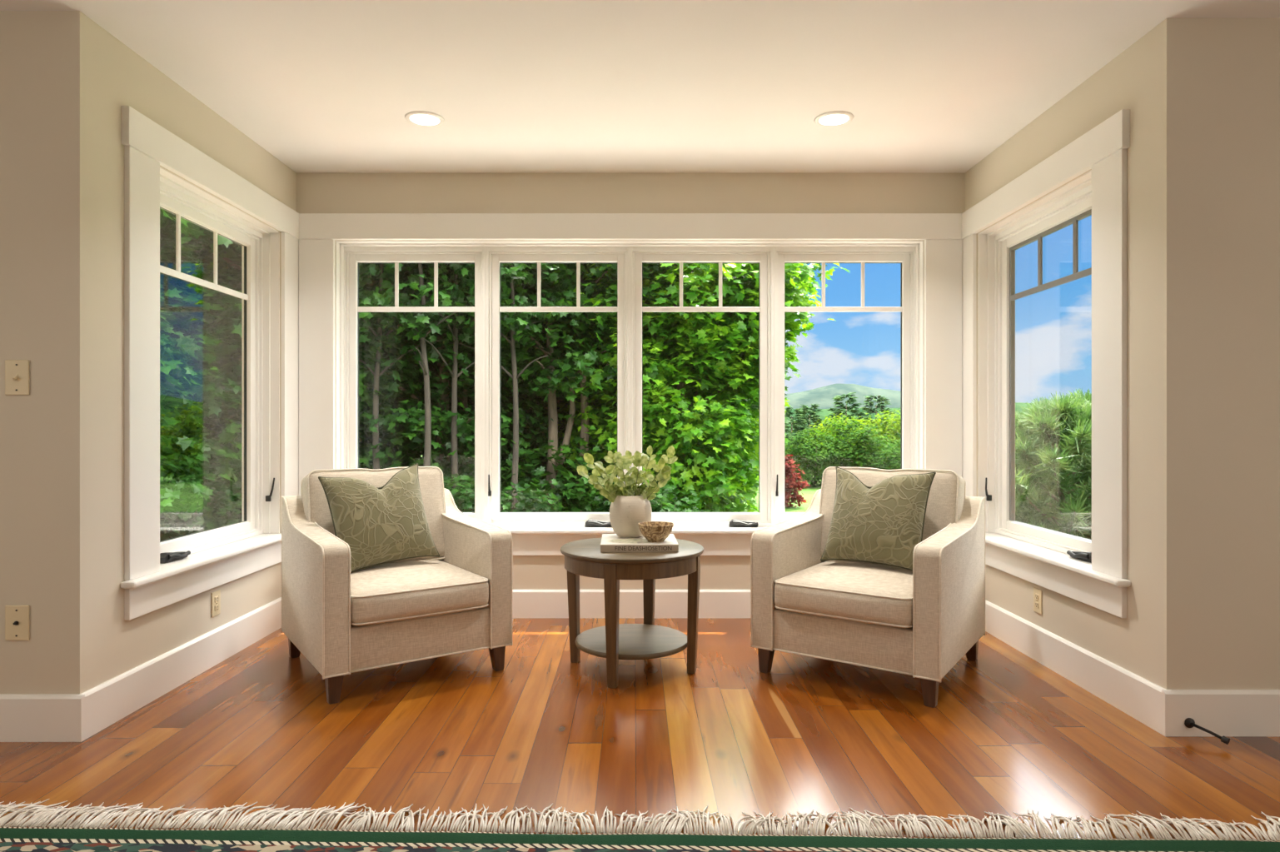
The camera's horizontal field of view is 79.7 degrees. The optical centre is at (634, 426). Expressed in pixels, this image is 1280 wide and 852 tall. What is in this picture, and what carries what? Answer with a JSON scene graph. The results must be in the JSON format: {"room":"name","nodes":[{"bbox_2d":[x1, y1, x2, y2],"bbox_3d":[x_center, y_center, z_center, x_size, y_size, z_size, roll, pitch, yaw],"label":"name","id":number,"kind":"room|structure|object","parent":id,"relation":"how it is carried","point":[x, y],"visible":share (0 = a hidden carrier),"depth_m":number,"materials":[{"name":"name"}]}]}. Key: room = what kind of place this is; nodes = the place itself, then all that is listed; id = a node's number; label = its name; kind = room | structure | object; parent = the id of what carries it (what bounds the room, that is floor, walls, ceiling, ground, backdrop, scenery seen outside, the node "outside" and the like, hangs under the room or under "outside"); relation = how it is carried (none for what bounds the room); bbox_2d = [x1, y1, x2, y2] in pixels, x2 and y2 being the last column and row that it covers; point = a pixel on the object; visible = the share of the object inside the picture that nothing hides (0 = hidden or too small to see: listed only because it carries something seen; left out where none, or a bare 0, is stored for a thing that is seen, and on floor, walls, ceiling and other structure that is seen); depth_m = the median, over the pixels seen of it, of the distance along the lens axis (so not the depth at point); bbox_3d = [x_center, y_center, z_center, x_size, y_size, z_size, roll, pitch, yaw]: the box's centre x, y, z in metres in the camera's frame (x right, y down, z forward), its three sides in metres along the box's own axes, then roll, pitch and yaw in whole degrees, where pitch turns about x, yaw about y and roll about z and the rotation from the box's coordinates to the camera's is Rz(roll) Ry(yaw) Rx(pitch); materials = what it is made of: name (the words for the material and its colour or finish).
{"room":"living room","nodes":[
{"label":"living room","id":0,"kind":"room"},
{"bbox_2d":[0,10,26,694],"bbox_3d":[-3.442,-0.190,2.980,2.315,2.740,0.200,0,0,0],"label":"wall","id":1,"kind":"structure","parent":0,"point":[12,23],"depth_m":2.88,"materials":[{"name":"beige paint"}]},
{"bbox_2d":[4,605,29,640],"bbox_3d":[-2.318,0.739,2.871,0.090,0.132,0.018,0,0,0],"label":"cable jack plate","id":2,"kind":"object","parent":1,"relation":"attached to","point":[17,617],"visible":1,"depth_m":2.87,"materials":[{"name":"beige plastic"}]},
{"bbox_2d":[4,359,29,394],"bbox_3d":[-2.318,-0.182,2.869,0.090,0.132,0.022,0,0,0],"label":"light switch","id":3,"kind":"object","parent":1,"relation":"attached to","point":[17,371],"visible":1,"depth_m":2.87,"materials":[{"name":"beige plastic"}]},
{"bbox_2d":[0,694,84,742],"bbox_3d":[-3.333,1.094,2.871,2.533,0.172,0.018,0,0,0],"label":"baseboard","id":4,"kind":"structure","parent":1,"relation":"attached to","point":[23,718],"depth_m":2.86,"materials":[{"name":"white wood"}]},
{"bbox_2d":[26,10,296,694],"bbox_3d":[-2.185,-0.190,3.800,0.200,2.740,1.840,0,0,0],"label":"wall","id":5,"kind":"structure","parent":0,"point":[80,77],"depth_m":2.92,"materials":[{"name":"beige paint"}]},
{"bbox_2d":[79,597,281,739],"bbox_3d":[-2.076,1.094,3.800,0.018,0.172,1.840,0,0,0],"label":"baseboard","id":6,"kind":"structure","parent":5,"relation":"attached to","point":[106,704],"depth_m":3.42,"materials":[{"name":"white wood"}]},
{"bbox_2d":[120,105,298,620],"bbox_3d":[-2.149,-0.254,3.910,0.252,2.097,1.620,0,0,0],"label":"trim","id":7,"kind":"structure","parent":5,"relation":"attached to","point":[150,585],"depth_m":3.39,"materials":[{"name":"white wood"}]},
{"bbox_2d":[211,589,220,617],"bbox_3d":[-2.080,0.882,3.810,0.010,0.122,0.078,0,0,0],"label":"wall outlet","id":8,"kind":"object","parent":5,"relation":"attached to","point":[216,595],"visible":1,"depth_m":3.81,"materials":[{"name":"beige plastic"}]},
{"bbox_2d":[214,595,219,602],"bbox_3d":[-2.079,0.861,3.810,0.005,0.028,0.034,0,0,0],"label":"receptacle","id":9,"kind":"object","parent":8,"relation":"attached to","point":[216,597],"depth_m":3.81,"materials":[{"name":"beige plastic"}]},
{"bbox_2d":[214,604,219,611],"bbox_3d":[-2.079,0.903,3.810,0.005,0.028,0.034,0,0,0],"label":"receptacle","id":10,"kind":"object","parent":8,"relation":"attached to","point":[216,606],"depth_m":3.81,"materials":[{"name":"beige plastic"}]},
{"bbox_2d":[159,180,274,562],"bbox_3d":[-2.198,-0.257,3.927,0.164,1.777,1.175,0,0,0],"label":"window","id":11,"kind":"structure","parent":5,"relation":"in","point":[173,201],"depth_m":4.42,"materials":[{"name":"white wood"}]},
{"bbox_2d":[159,214,248,299],"bbox_3d":[-2.238,-0.884,3.926,0.014,0.316,0.999,0,0,0],"label":"grille","id":12,"kind":"object","parent":11,"relation":"attached to","point":[216,230],"depth_m":4.08,"materials":[{"name":"white wood"}]},
{"bbox_2d":[296,172,965,589],"bbox_3d":[-0.025,-0.190,4.820,4.520,2.740,0.200,0,0,0],"label":"wall","id":13,"kind":"structure","parent":0,"point":[316,192],"depth_m":4.72,"materials":[{"name":"beige paint"}]},
{"bbox_2d":[343,246,486,522],"bbox_3d":[-1.388,-0.257,4.843,0.905,1.777,0.145,0,0,0],"label":"window","id":14,"kind":"structure","parent":13,"relation":"in","point":[353,256],"depth_m":4.85,"materials":[{"name":"white wood"}]},
{"bbox_2d":[357,262,474,312],"bbox_3d":[-1.388,-0.884,4.873,0.751,0.316,0.014,0,0,0],"label":"grille","id":15,"kind":"object","parent":14,"relation":"attached to","point":[396,308],"depth_m":4.87,"materials":[{"name":"white wood"}]},
{"bbox_2d":[486,246,629,527],"bbox_3d":[-0.483,-0.257,4.843,0.905,1.777,0.145,0,0,0],"label":"window","id":16,"kind":"structure","parent":13,"relation":"in","point":[495,256],"depth_m":4.85,"materials":[{"name":"white wood"}]},
{"bbox_2d":[499,262,617,312],"bbox_3d":[-0.483,-0.884,4.873,0.751,0.316,0.014,0,0,0],"label":"grille","id":17,"kind":"object","parent":16,"relation":"attached to","point":[578,308],"depth_m":4.87,"materials":[{"name":"white wood"}]},
{"bbox_2d":[298,213,962,555],"bbox_3d":[-0.025,-0.254,4.784,4.072,2.097,0.252,0,0,0],"label":"trim","id":18,"kind":"structure","parent":13,"relation":"attached to","point":[941,233],"depth_m":4.70,"materials":[{"name":"white wood"}]},
{"bbox_2d":[512,589,750,617],"bbox_3d":[-0.025,1.094,4.711,4.084,0.172,0.018,0,0,0],"label":"baseboard","id":19,"kind":"structure","parent":13,"relation":"attached to","point":[525,603],"depth_m":4.70,"materials":[{"name":"white wood"}]},
{"bbox_2d":[629,246,773,527],"bbox_3d":[0.422,-0.257,4.843,0.905,1.777,0.145,0,0,0],"label":"window","id":20,"kind":"structure","parent":13,"relation":"in","point":[764,256],"depth_m":4.85,"materials":[{"name":"white wood"}]},
{"bbox_2d":[642,262,760,312],"bbox_3d":[0.422,-0.884,4.873,0.751,0.316,0.014,0,0,0],"label":"grille","id":21,"kind":"object","parent":20,"relation":"attached to","point":[644,309],"depth_m":4.87,"materials":[{"name":"white wood"}]},
{"bbox_2d":[773,246,915,524],"bbox_3d":[1.327,-0.257,4.843,0.905,1.777,0.145,0,0,0],"label":"window","id":22,"kind":"structure","parent":13,"relation":"in","point":[905,256],"depth_m":4.85,"materials":[{"name":"white wood"}]},
{"bbox_2d":[784,262,902,312],"bbox_3d":[1.327,-0.884,4.873,0.751,0.316,0.014,0,0,0],"label":"grille","id":23,"kind":"object","parent":22,"relation":"attached to","point":[787,309],"depth_m":4.87,"materials":[{"name":"white wood"}]},
{"bbox_2d":[0,617,1279,841],"bbox_3d":[0.000,1.205,0.710,9.200,0.050,8.620,0,0,0],"label":"floor","id":24,"kind":"structure","parent":0,"point":[1006,733],"depth_m":2.83,"materials":[{"name":"brown wood"}]},
{"bbox_2d":[281,466,512,704],"bbox_3d":[-1.191,0.700,3.802,0.873,0.961,0.914,0,0,-35],"label":"armchair","id":25,"kind":"object","parent":24,"relation":"on","point":[343,622],"visible":0.88,"depth_m":3.56,"materials":[{"name":"fabric"}]},
{"bbox_2d":[302,468,444,563],"bbox_3d":[-1.359,0.485,4.043,0.712,0.522,0.274,0,0,-35],"label":"cushion","id":26,"kind":"object","parent":25,"relation":"on","point":[316,510],"depth_m":4.01,"materials":[{"name":"fabric"}]},
{"bbox_2d":[318,463,439,572],"bbox_3d":[-1.270,0.458,3.832,0.534,0.520,0.257,0,0,-41],"label":"throw pillow","id":27,"kind":"object","parent":25,"relation":"on","point":[387,523],"visible":0.93,"depth_m":3.75,"materials":[{"name":"green fabric"}]},
{"bbox_2d":[350,559,488,625],"bbox_3d":[-1.137,0.791,3.725,0.640,0.200,0.727,0,0,-35],"label":"seat cushion","id":28,"kind":"object","parent":25,"relation":"on","point":[402,592],"depth_m":3.50,"materials":[{"name":"fabric"}]},
{"bbox_2d":[560,537,703,688],"bbox_3d":[-0.012,0.885,3.750,0.701,0.590,0.701,0,0,0],"label":"side table","id":29,"kind":"object","parent":24,"relation":"on","point":[614,641],"visible":0.79,"depth_m":3.60,"materials":[{"name":"brown wood"}]},
{"bbox_2d":[574,623,687,659],"bbox_3d":[-0.012,1.050,3.750,0.558,0.024,0.558,0,0,0],"label":"shelf","id":30,"kind":"object","parent":29,"relation":"attached to","point":[636,641],"depth_m":3.69,"materials":[{"name":"brown wood"}]},
{"bbox_2d":[600,533,678,552],"bbox_3d":[0.020,0.572,3.759,0.366,0.036,0.352,0,0,-1],"label":"book","id":31,"kind":"object","parent":29,"relation":"on","point":[610,542],"visible":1,"depth_m":3.59,"materials":[{"name":"beige paper"}]},
{"bbox_2d":[609,494,652,537],"bbox_3d":[-0.020,0.450,3.855,0.214,0.208,0.214,0,0,0],"label":"vase","id":32,"kind":"object","parent":31,"relation":"on","point":[625,512],"visible":0.83,"depth_m":3.77,"materials":[{"name":"beige ceramic"}]},
{"bbox_2d":[577,445,677,502],"bbox_3d":[-0.037,0.311,3.857,0.512,0.428,0.184,0,0,0],"label":"arrangement","id":33,"kind":"object","parent":32,"relation":"in","point":[610,491],"visible":0.8,"depth_m":3.83,"materials":[{"name":"green plant"}]},
{"bbox_2d":[637,521,673,542],"bbox_3d":[0.103,0.512,3.690,0.172,0.085,0.172,0,0,0],"label":"bowl","id":34,"kind":"object","parent":31,"relation":"on","point":[653,531],"visible":1,"depth_m":3.64,"materials":[{"name":"brown wood"}]},
{"bbox_2d":[0,798,1279,851],"bbox_3d":[-0.015,1.163,0.796,4.928,0.032,3.179,0,0,1],"label":"area rug","id":35,"kind":"object","parent":24,"relation":"on","point":[50,838],"visible":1,"depth_m":2.20,"materials":[{"name":"fabric"}]},
{"bbox_2d":[750,466,985,707],"bbox_3d":[1.158,0.700,3.764,0.873,0.961,0.914,0,0,36],"label":"armchair","id":36,"kind":"object","parent":24,"relation":"on","point":[920,622],"visible":0.89,"depth_m":3.52,"materials":[{"name":"fabric"}]},
{"bbox_2d":[774,561,912,627],"bbox_3d":[1.103,0.791,3.687,0.640,0.200,0.727,0,0,35],"label":"seat cushion","id":37,"kind":"object","parent":36,"relation":"on","point":[823,594],"depth_m":3.46,"materials":[{"name":"fabric"}]},
{"bbox_2d":[820,466,936,571],"bbox_3d":[1.206,0.455,3.813,0.527,0.485,0.247,0,0,32],"label":"throw pillow","id":38,"kind":"object","parent":36,"relation":"on","point":[883,523],"visible":0.94,"depth_m":3.73,"materials":[{"name":"green fabric"}]},
{"bbox_2d":[820,468,964,565],"bbox_3d":[1.328,0.485,4.003,0.712,0.522,0.274,0,0,35],"label":"cushion","id":39,"kind":"object","parent":36,"relation":"on","point":[945,505],"depth_m":3.83,"materials":[{"name":"fabric"}]},
{"bbox_2d":[0,0,1279,172],"bbox_3d":[0.000,-1.635,0.560,9.600,0.150,8.720,0,0,0],"label":"ceiling","id":40,"kind":"structure","parent":0,"point":[321,86],"depth_m":3.39,"materials":[{"name":"white paint"}]},
{"bbox_2d":[404,110,444,127],"bbox_3d":[-1.065,-1.555,3.890,0.196,0.010,0.196,0,0,0],"label":"recessed light","id":41,"kind":"object","parent":40,"relation":"in","point":[421,118],"visible":1,"depth_m":3.88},
{"bbox_2d":[814,110,853,127],"bbox_3d":[1.012,-1.555,3.890,0.196,0.010,0.196,0,0,0],"label":"recessed light","id":42,"kind":"object","parent":40,"relation":"in","point":[834,118],"visible":1,"depth_m":3.88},
{"bbox_2d":[965,18,1219,689],"bbox_3d":[2.135,-0.190,3.825,0.200,2.740,1.790,0,0,0],"label":"wall","id":43,"kind":"structure","parent":0,"point":[1167,79],"depth_m":2.94,"materials":[{"name":"beige paint"}]},
{"bbox_2d":[1033,587,1042,614],"bbox_3d":[2.030,0.880,3.860,0.010,0.122,0.078,0,0,0],"label":"wall outlet","id":44,"kind":"object","parent":43,"relation":"attached to","point":[1038,594],"visible":1,"depth_m":3.85,"materials":[{"name":"beige plastic"}]},
{"bbox_2d":[1035,592,1039,599],"bbox_3d":[2.029,0.859,3.860,0.005,0.028,0.034,0,0,0],"label":"receptacle","id":45,"kind":"object","parent":44,"relation":"attached to","point":[1037,595],"depth_m":3.85,"materials":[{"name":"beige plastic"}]},
{"bbox_2d":[1035,601,1039,607],"bbox_3d":[2.029,0.901,3.860,0.005,0.028,0.034,0,0,0],"label":"receptacle","id":46,"kind":"object","parent":44,"relation":"attached to","point":[1037,603],"depth_m":3.85,"materials":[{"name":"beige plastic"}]},
{"bbox_2d":[985,184,1091,562],"bbox_3d":[2.148,-0.257,3.969,0.164,1.777,1.171,0,0,0],"label":"window","id":47,"kind":"structure","parent":43,"relation":"in","point":[1078,206],"depth_m":4.44,"materials":[{"name":"white wood"}]},
{"bbox_2d":[1009,216,1091,301],"bbox_3d":[2.188,-0.884,3.969,0.014,0.316,0.995,0,0,0],"label":"grille","id":48,"kind":"object","parent":47,"relation":"attached to","point":[1061,222],"depth_m":4.11,"materials":[{"name":"grey wood"}]},
{"bbox_2d":[961,109,1130,617],"bbox_3d":[2.099,-0.254,3.928,0.252,2.097,1.585,0,0,0],"label":"trim","id":49,"kind":"structure","parent":43,"relation":"attached to","point":[1102,584],"depth_m":3.37,"materials":[{"name":"white wood"}]},
{"bbox_2d":[985,599,1165,734],"bbox_3d":[2.026,1.094,3.825,0.018,0.172,1.790,0,0,0],"label":"baseboard","id":50,"kind":"structure","parent":43,"relation":"attached to","point":[1130,693],"depth_m":3.45,"materials":[{"name":"white wood"}]},
{"bbox_2d":[1219,18,1279,689],"bbox_3d":[3.417,-0.190,3.030,2.365,2.740,0.200,0,0,0],"label":"wall","id":51,"kind":"structure","parent":0,"point":[1249,48],"depth_m":2.93,"materials":[{"name":"beige paint"}]},
{"bbox_2d":[1161,689,1279,736],"bbox_3d":[3.308,1.094,2.921,2.583,0.172,0.018,0,0,0],"label":"baseboard","id":52,"kind":"structure","parent":51,"relation":"attached to","point":[1222,712],"depth_m":2.91,"materials":[{"name":"white wood"}]},
{"bbox_2d":[1184,717,1230,744],"bbox_3d":[2.139,1.137,2.860,0.034,0.056,0.140,0,0,-32],"label":"door stop","id":53,"kind":"object","parent":52,"relation":"attached to","point":[1189,722],"visible":1,"depth_m":2.87,"materials":[{"name":"black metal"}]},
{"label":"outside","id":54,"kind":"structure","parent":0,"visible":0},
{"bbox_2d":[784,402,1033,436],"bbox_3d":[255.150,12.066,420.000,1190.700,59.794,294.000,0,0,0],"label":"hills","id":55,"kind":"structure","parent":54,"point":[1018,405],"depth_m":413.18,"materials":[{"name":"green plant"}]},
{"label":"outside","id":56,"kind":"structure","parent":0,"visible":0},
{"bbox_2d":[784,383,900,408],"bbox_3d":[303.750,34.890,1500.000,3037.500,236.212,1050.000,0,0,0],"label":"mountain","id":57,"kind":"structure","parent":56,"point":[823,395],"depth_m":1468.08},
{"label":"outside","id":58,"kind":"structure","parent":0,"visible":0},
{"bbox_2d":[421,455,823,512],"bbox_3d":[30.000,10.205,135.000,240.000,16.250,330.000,0,0,0],"label":"ground","id":59,"kind":"structure","parent":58,"point":[809,493],"depth_m":21.50,"materials":[{"name":"green plant"}]},
{"bbox_2d":[751,423,794,473],"bbox_3d":[6.714,2.219,36.097,4.551,5.818,4.856,0,0,12],"label":"conifer tree","id":60,"kind":"object","parent":59,"relation":"on","point":[785,425],"visible":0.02,"depth_m":35.84,"materials":[{"name":"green plant"}]},
{"bbox_2d":[784,453,810,507],"bbox_3d":[3.837,1.390,19.562,1.081,1.357,1.224,0,0,-43],"label":"shrub","id":61,"kind":"object","parent":59,"relation":"on","point":[790,484],"visible":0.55,"depth_m":19.37,"materials":[{"name":"red plant"}]},
{"bbox_2d":[784,405,811,468],"bbox_3d":[7.962,2.345,39.169,5.639,6.756,5.285,0,0,40],"label":"conifer tree","id":62,"kind":"object","parent":59,"relation":"on","point":[796,425],"visible":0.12,"depth_m":38.83,"materials":[{"name":"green plant"}]},
{"bbox_2d":[789,407,821,437],"bbox_3d":[10.210,2.607,45.968,5.872,7.507,6.266,0,0,43],"label":"conifer tree","id":63,"kind":"object","parent":59,"relation":"on","point":[812,423],"visible":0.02,"depth_m":45.77,"materials":[{"name":"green plant"}]},
{"bbox_2d":[786,403,829,467],"bbox_3d":[9.427,2.494,42.101,7.164,7.451,6.290,0,0,-30],"label":"conifer tree","id":64,"kind":"object","parent":59,"relation":"on","point":[804,407],"visible":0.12,"depth_m":41.82,"materials":[{"name":"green plant"}]},
{"bbox_2d":[784,426,851,488],"bbox_3d":[6.223,1.047,26.535,2.812,2.084,3.042,0,0,27],"label":"shrub","id":65,"kind":"object","parent":59,"relation":"on","point":[808,475],"visible":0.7,"depth_m":25.90,"materials":[{"name":"green plant"}]},
{"bbox_2d":[798,413,881,466],"bbox_3d":[8.370,0.783,31.019,3.730,2.617,3.271,0,0,-14],"label":"shrub","id":66,"kind":"object","parent":59,"relation":"on","point":[829,425],"visible":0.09,"depth_m":30.88,"materials":[{"name":"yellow plant"}]},
{"bbox_2d":[823,392,866,447],"bbox_3d":[11.529,2.494,41.787,6.826,8.727,7.284,0,0,-19],"label":"conifer tree","id":67,"kind":"object","parent":59,"relation":"on","point":[838,398],"visible":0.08,"depth_m":41.79,"materials":[{"name":"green plant"}]},
{"bbox_2d":[804,416,900,480],"bbox_3d":[7.576,0.870,27.043,3.294,2.442,3.563,0,0,-36],"label":"shrub","id":68,"kind":"object","parent":59,"relation":"on","point":[865,435],"visible":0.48,"depth_m":26.26,"materials":[{"name":"green plant"}]},
{"bbox_2d":[846,408,900,468],"bbox_3d":[9.928,0.692,28.475,3.991,2.800,3.500,0,0,-5],"label":"shrub","id":69,"kind":"object","parent":59,"relation":"on","point":[881,430],"visible":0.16,"depth_m":28.17,"materials":[{"name":"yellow plant"}]},
{"bbox_2d":[851,394,900,444],"bbox_3d":[13.511,2.541,42.298,8.239,8.569,7.233,0,0,1],"label":"conifer tree","id":70,"kind":"object","parent":59,"relation":"on","point":[880,405],"visible":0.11,"depth_m":42.32,"materials":[{"name":"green plant"}]},
{"bbox_2d":[866,434,900,469],"bbox_3d":[8.885,1.165,25.166,2.491,1.846,2.694,0,0,18],"label":"shrub","id":71,"kind":"object","parent":59,"relation":"on","point":[892,451],"visible":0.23,"depth_m":24.95,"materials":[{"name":"green plant"}]},
{"bbox_2d":[1030,394,1075,407],"bbox_3d":[5.378,0.837,9.639,2.821,2.487,2.401,0,0,21],"label":"young pine","id":72,"kind":"object","parent":59,"relation":"on","point":[1058,396],"visible":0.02,"depth_m":9.71,"materials":[{"name":"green plant"}]},
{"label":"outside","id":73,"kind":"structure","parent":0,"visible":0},
{"bbox_3d":[0.000,2.110,5.750,11.000,0.140,5.300,0,0,0],"label":"patio","id":74,"kind":"object","parent":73,"visible":0},
{"bbox_2d":[1016,410,1068,529],"bbox_3d":[3.965,0.937,8.261,2.595,2.288,2.209,0,0,29],"label":"young pine","id":75,"kind":"object","parent":74,"relation":"on","point":[1022,410],"visible":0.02,"depth_m":7.83,"materials":[{"name":"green plant"}]},
{"bbox_2d":[1015,388,1091,539],"bbox_3d":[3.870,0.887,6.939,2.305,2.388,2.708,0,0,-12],"label":"bush","id":76,"kind":"object","parent":74,"relation":"on","point":[1058,435],"visible":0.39,"depth_m":6.61,"materials":[{"name":"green plant"}]},
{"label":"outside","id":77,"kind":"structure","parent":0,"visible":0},
{"bbox_3d":[-11.452,2.025,17.400,27.904,0.050,25.000,0,0,0],"label":"woodland","id":78,"kind":"object","parent":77,"visible":0},
{"bbox_2d":[159,208,242,533],"bbox_3d":[-7.231,-2.065,9.162,7.274,8.606,7.083,0,0,-27],"label":"tree","id":79,"kind":"object","parent":78,"relation":"on","point":[170,366],"visible":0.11,"depth_m":9.50,"materials":[{"name":"green plant"}]},
{"bbox_2d":[159,220,242,526],"bbox_3d":[-8.393,-2.510,12.197,8.239,9.954,7.999,0,0,5],"label":"tree","id":80,"kind":"object","parent":78,"relation":"on","point":[221,246],"visible":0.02,"depth_m":11.62,"materials":[{"name":"green plant"}]},
{"bbox_2d":[159,469,242,541],"bbox_3d":[-6.218,1.349,10.579,2.941,1.488,2.343,0,0,35],"label":"shrub","id":81,"kind":"object","parent":78,"relation":"on","point":[224,501],"visible":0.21,"depth_m":10.11,"materials":[{"name":"green plant"}]},
{"bbox_2d":[220,488,242,523],"bbox_3d":[-4.623,1.349,11.214,2.343,1.488,2.941,0,0,25],"label":"shrub","id":82,"kind":"object","parent":78,"relation":"on","point":[232,521],"visible":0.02,"depth_m":10.31,"materials":[{"name":"green plant"}]},
{"bbox_2d":[159,210,441,531],"bbox_3d":[-5.942,-2.238,12.470,7.577,8.965,7.378,0,0,3],"label":"tree","id":83,"kind":"object","parent":78,"relation":"on","point":[229,325],"visible":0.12,"depth_m":10.89,"materials":[{"name":"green plant"}]},
{"bbox_2d":[358,263,452,469],"bbox_3d":[-3.938,-1.018,11.774,2.162,6.206,2.642,0,0,16],"label":"tree","id":84,"kind":"object","parent":78,"relation":"on","point":[379,319],"visible":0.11,"depth_m":11.65,"materials":[{"name":"green plant"}]},
{"bbox_2d":[358,263,508,466],"bbox_3d":[-3.183,-1.018,11.337,2.642,6.206,2.162,0,0,-14],"label":"tree","id":85,"kind":"object","parent":78,"relation":"on","point":[418,322],"visible":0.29,"depth_m":11.21,"materials":[{"name":"green plant"}]},
{"bbox_2d":[360,264,527,468],"bbox_3d":[-5.193,-2.170,17.603,7.628,9.217,7.406,0,0,-45],"label":"tree","id":86,"kind":"object","parent":78,"relation":"on","point":[450,403],"visible":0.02,"depth_m":16.41,"materials":[{"name":"green plant"}]},
{"bbox_2d":[400,263,527,488],"bbox_3d":[-2.729,-1.018,11.989,2.162,6.206,2.642,0,0,-44],"label":"tree","id":87,"kind":"object","parent":78,"relation":"on","point":[457,320],"visible":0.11,"depth_m":11.96,"materials":[{"name":"green plant"}]},
{"bbox_2d":[358,263,604,496],"bbox_3d":[-3.605,-1.830,13.805,7.018,8.479,6.814,0,0,25],"label":"tree","id":88,"kind":"object","parent":78,"relation":"on","point":[440,380],"visible":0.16,"depth_m":12.57,"materials":[{"name":"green plant"}]},
{"bbox_2d":[443,473,569,512],"bbox_3d":[-2.395,1.394,11.625,2.757,1.395,2.196,0,0,5],"label":"shrub","id":89,"kind":"object","parent":78,"relation":"on","point":[465,504],"visible":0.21,"depth_m":11.36,"materials":[{"name":"green plant"}]},
{"bbox_2d":[443,263,576,510],"bbox_3d":[-1.912,-1.018,12.226,2.162,6.206,2.642,0,0,16],"label":"tree","id":90,"kind":"object","parent":78,"relation":"on","point":[552,293],"visible":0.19,"depth_m":12.27,"materials":[{"name":"green plant"}]},
{"bbox_2d":[448,268,605,504],"bbox_3d":[-2.271,-1.893,18.224,6.971,8.247,6.788,0,0,-37],"label":"tree","id":91,"kind":"object","parent":78,"relation":"on","point":[555,347],"visible":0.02,"depth_m":17.25,"materials":[{"name":"green plant"}]},
{"bbox_2d":[406,263,685,512],"bbox_3d":[-1.486,-1.517,14.204,6.155,8.543,4.759,0,0,7],"label":"forked tree","id":92,"kind":"object","parent":78,"relation":"on","point":[575,501],"visible":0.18,"depth_m":13.14,"materials":[{"name":"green plant"}]},
{"bbox_2d":[584,477,710,512],"bbox_3d":[0.223,1.440,12.204,2.050,1.302,2.573,0,0,-15],"label":"shrub","id":93,"kind":"object","parent":78,"relation":"on","point":[659,504],"visible":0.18,"depth_m":11.73,"materials":[{"name":"green plant"}]},
{"bbox_2d":[508,263,850,512],"bbox_3d":[0.893,-1.044,14.447,5.993,7.626,5.926,0,0,-44],"label":"maple tree","id":94,"kind":"object","parent":78,"relation":"on","point":[719,351],"visible":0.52,"depth_m":13.26,"materials":[{"name":"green plant"}]},
{"bbox_2d":[611,263,827,501],"bbox_3d":[1.204,-2.000,18.594,7.323,8.848,7.110,0,0,35],"label":"tree","id":95,"kind":"object","parent":78,"relation":"on","point":[819,264],"visible":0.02,"depth_m":18.26,"materials":[{"name":"green plant"}]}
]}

